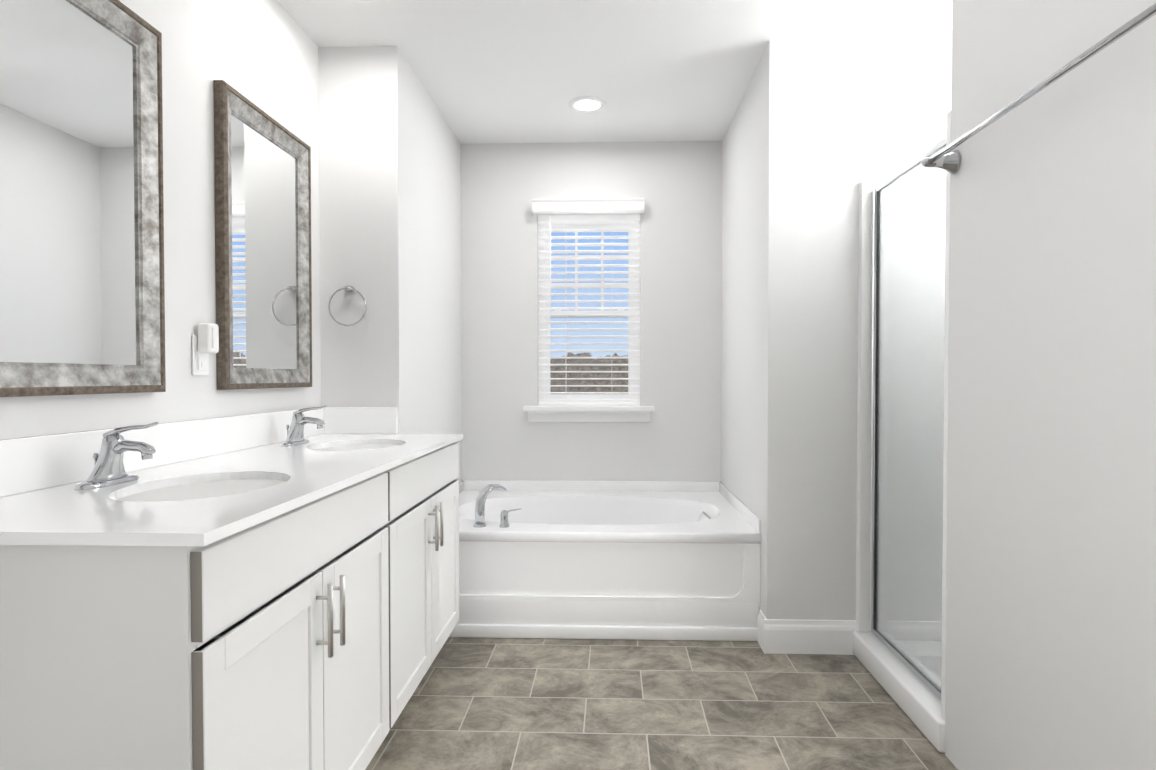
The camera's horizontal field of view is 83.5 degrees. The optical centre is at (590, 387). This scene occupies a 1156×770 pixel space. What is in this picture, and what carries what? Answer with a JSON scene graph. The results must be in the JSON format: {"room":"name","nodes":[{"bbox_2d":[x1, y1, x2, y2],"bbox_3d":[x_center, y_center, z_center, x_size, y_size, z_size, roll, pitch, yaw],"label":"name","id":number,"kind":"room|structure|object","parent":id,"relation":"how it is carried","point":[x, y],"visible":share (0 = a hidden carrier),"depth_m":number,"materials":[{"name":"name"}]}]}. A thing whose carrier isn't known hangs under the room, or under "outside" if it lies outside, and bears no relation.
{"room":"bathroom","nodes":[
{"label":"bathroom","id":0,"kind":"room"},
{"bbox_2d":[0,0,320,439],"bbox_3d":[-1.281,-0.128,0.497,0.100,2.560,4.550,0,1,2],"label":"wall","id":1,"kind":"structure","parent":0,"point":[262,55],"depth_m":1.95,"materials":[{"name":"white paint"}]},
{"bbox_2d":[0,0,165,396],"bbox_3d":[-1.181,-0.469,1.462,0.034,0.968,0.587,0,1,2],"label":"mirror","id":2,"kind":"object","parent":1,"relation":"attached to","point":[82,299],"visible":1,"depth_m":1.51,"materials":[{"name":"silver metal"}]},
{"bbox_2d":[0,410,323,496],"bbox_3d":[-1.174,0.152,1.896,0.020,0.115,1.752,0,1,2],"label":"backsplash","id":3,"kind":"structure","parent":1,"relation":"attached to","point":[33,462],"depth_m":1.78,"materials":[{"name":"white stone"}]},
{"bbox_2d":[192,323,218,374],"bbox_3d":[-1.156,-0.117,1.954,0.052,0.157,0.074,0,1,2],"label":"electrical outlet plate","id":4,"kind":"object","parent":1,"relation":"attached to","point":[205,341],"visible":1,"depth_m":1.93,"materials":[{"name":"white plastic"}]},
{"bbox_2d":[214,80,311,389],"bbox_3d":[-1.153,-0.483,2.325,0.034,0.968,0.587,0,1,2],"label":"mirror","id":5,"kind":"object","parent":1,"relation":"attached to","point":[262,163],"visible":1,"depth_m":2.27,"materials":[{"name":"silver metal"}]},
{"bbox_2d":[318,46,461,481],"bbox_3d":[-1.017,-0.177,3.400,0.440,2.560,1.270,0,1,2],"label":"wall","id":6,"kind":"structure","parent":0,"point":[390,193],"depth_m":2.76,"materials":[{"name":"white paint"}]},
{"bbox_2d":[328,285,365,325],"bbox_3d":[-1.028,-0.349,2.741,0.163,0.175,0.038,0,1,2],"label":"towel ring","id":7,"kind":"object","parent":6,"relation":"attached to","point":[349,288],"visible":1,"depth_m":2.73,"materials":[{"name":"silver metal"}]},
{"bbox_2d":[324,407,397,432],"bbox_3d":[-0.979,0.138,2.756,0.315,0.115,0.020,0,1,2],"label":"backsplash","id":8,"kind":"structure","parent":6,"relation":"attached to","point":[340,419],"depth_m":2.75,"materials":[{"name":"white stone"}]},
{"bbox_2d":[461,141,721,480],"bbox_3d":[0.001,-0.187,3.942,1.560,2.560,0.120,0,1,2],"label":"wall","id":9,"kind":"structure","parent":0,"point":[677,185],"depth_m":3.88,"materials":[{"name":"white paint"}]},
{"bbox_2d":[523,405,653,421],"bbox_3d":[-0.012,0.154,3.876,0.774,0.096,0.124,0,1,2],"label":"window sill","id":10,"kind":"structure","parent":9,"relation":"attached to","point":[588,413],"depth_m":3.87,"materials":[{"name":"white wood"}]},
{"bbox_2d":[538,222,639,404],"bbox_3d":[-0.010,-0.467,3.956,0.618,1.150,0.055,0,1,2],"label":"window","id":11,"kind":"structure","parent":9,"relation":"in","point":[630,354],"depth_m":3.95,"materials":[{"name":"white plastic"}]},
{"bbox_2d":[532,198,644,404],"bbox_3d":[-0.015,-0.505,3.867,0.660,1.215,0.128,0,1,2],"label":"window blind","id":12,"kind":"object","parent":11,"relation":"attached to","point":[606,211],"visible":0.9,"depth_m":3.89,"materials":[{"name":"white plastic"}]},
{"bbox_2d":[277,0,951,143],"bbox_3d":[0.434,-1.468,1.055,3.550,0.100,5.820,0,1,2],"label":"ceiling","id":13,"kind":"structure","parent":0,"point":[506,71],"depth_m":2.74,"materials":[{"name":"white paint"}]},
{"bbox_2d":[569,96,605,112],"bbox_3d":[-0.019,-1.451,3.321,0.190,0.010,0.190,0,1,2],"label":"recessed light","id":14,"kind":"object","parent":13,"relation":"in","point":[586,104],"visible":0.98,"depth_m":3.31,"materials":[{"name":"white plastic"}]},
{"bbox_2d":[365,637,957,769],"bbox_3d":[0.434,1.192,1.100,3.550,0.100,5.820,0,1,2],"label":"floor","id":15,"kind":"structure","parent":0,"point":[532,704],"depth_m":2.24,"materials":[{"name":"tile"}]},
{"bbox_2d":[0,437,462,769],"bbox_3d":[-0.868,0.679,1.902,0.632,0.898,1.737,0,1,2],"label":"bathroom vanity","id":16,"kind":"object","parent":15,"relation":"on","point":[277,590],"depth_m":1.15,"materials":[{"name":"white wood"}]},
{"bbox_2d":[0,433,462,548],"bbox_3d":[-0.878,0.220,1.887,0.613,0.020,1.752,0,1,2],"label":"countertop","id":17,"kind":"structure","parent":16,"relation":"on","point":[54,517],"depth_m":1.25,"materials":[{"name":"white stone"}]},
{"bbox_2d":[64,422,163,488],"bbox_3d":[-1.052,0.147,1.464,0.145,0.140,0.166,0,1,2],"label":"faucet","id":18,"kind":"object","parent":17,"relation":"on","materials":[{"name":"silver metal"}]},
{"bbox_2d":[80,473,299,500],"bbox_3d":[-0.865,0.316,1.462,0.352,0.182,0.451,0,1,2],"label":"sink","id":19,"kind":"object","parent":17,"relation":"in","point":[197,486],"depth_m":1.52,"materials":[{"name":"white ceramic"}]},
{"bbox_2d":[276,405,327,444],"bbox_3d":[-1.024,0.132,2.333,0.145,0.140,0.166,0,1,2],"label":"faucet","id":20,"kind":"object","parent":17,"relation":"on","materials":[{"name":"silver metal"}]},
{"bbox_2d":[308,441,399,448],"bbox_3d":[-0.837,0.301,2.329,0.352,0.182,0.451,0,1,2],"label":"sink","id":21,"kind":"object","parent":17,"relation":"in","point":[327,444],"depth_m":2.45,"materials":[{"name":"white ceramic"}]},
{"bbox_2d":[449,480,760,640],"bbox_3d":[-0.018,0.774,3.376,1.559,0.659,1.045,0,1,2],"label":"bathtub","id":22,"kind":"object","parent":15,"relation":"on","point":[643,560],"visible":0.85,"depth_m":2.88,"materials":[{"name":"white ceramic"}]},
{"bbox_2d":[473,484,520,527],"bbox_3d":[-0.428,0.542,3.021,0.223,0.184,0.162,0,1,2],"label":"faucet","id":23,"kind":"object","parent":22,"relation":"on","point":[479,522],"depth_m":2.96,"materials":[{"name":"silver metal"}]},
{"bbox_2d":[852,110,950,752],"bbox_3d":[1.581,0.135,2.346,0.997,1.970,0.778,0,1,2],"label":"shower","id":24,"kind":"object","parent":15,"relation":"on","point":[899,644],"visible":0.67,"depth_m":2.37,"materials":[{"name":"clear glass"}]},
{"bbox_2d":[721,38,859,619],"bbox_3d":[0.947,-0.176,3.337,0.370,2.560,1.270,0,1,2],"label":"wall block","id":25,"kind":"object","parent":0,"point":[790,206],"visible":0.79,"depth_m":2.71,"materials":[{"name":"white paint"}]},
{"bbox_2d":[760,616,856,654],"bbox_3d":[0.919,1.044,2.716,0.384,0.140,0.014,0,1,2],"label":"baseboard","id":26,"kind":"structure","parent":25,"relation":"attached to","point":[787,636],"depth_m":2.71,"materials":[{"name":"white wood"}]},
{"bbox_2d":[859,43,951,187],"bbox_3d":[1.689,-0.167,2.778,1.150,2.560,0.100,0,1,2],"label":"wall","id":27,"kind":"structure","parent":0,"point":[905,100],"depth_m":2.72,"materials":[{"name":"white paint"}]},
{"bbox_2d":[945,0,1155,769],"bbox_3d":[1.601,-0.120,0.040,1.150,2.560,3.820,0,1,2],"label":"wall","id":28,"kind":"structure","parent":0,"point":[1051,593],"depth_m":1.50,"materials":[{"name":"white paint"}]},
{"bbox_2d":[921,3,1155,174],"bbox_3d":[1.022,-0.665,1.485,0.098,0.072,0.950,0,1,2],"label":"towel bar","id":29,"kind":"object","parent":28,"relation":"attached to","point":[942,159],"visible":1,"depth_m":1.46,"materials":[{"name":"silver metal"}]},
{"label":"outside","id":30,"kind":"structure","parent":0,"visible":0},
{"bbox_2d":[550,232,627,393],"bbox_3d":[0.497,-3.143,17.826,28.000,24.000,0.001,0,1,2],"label":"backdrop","id":31,"kind":"structure","parent":30,"point":[595,340],"depth_m":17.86,"materials":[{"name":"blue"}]}
]}

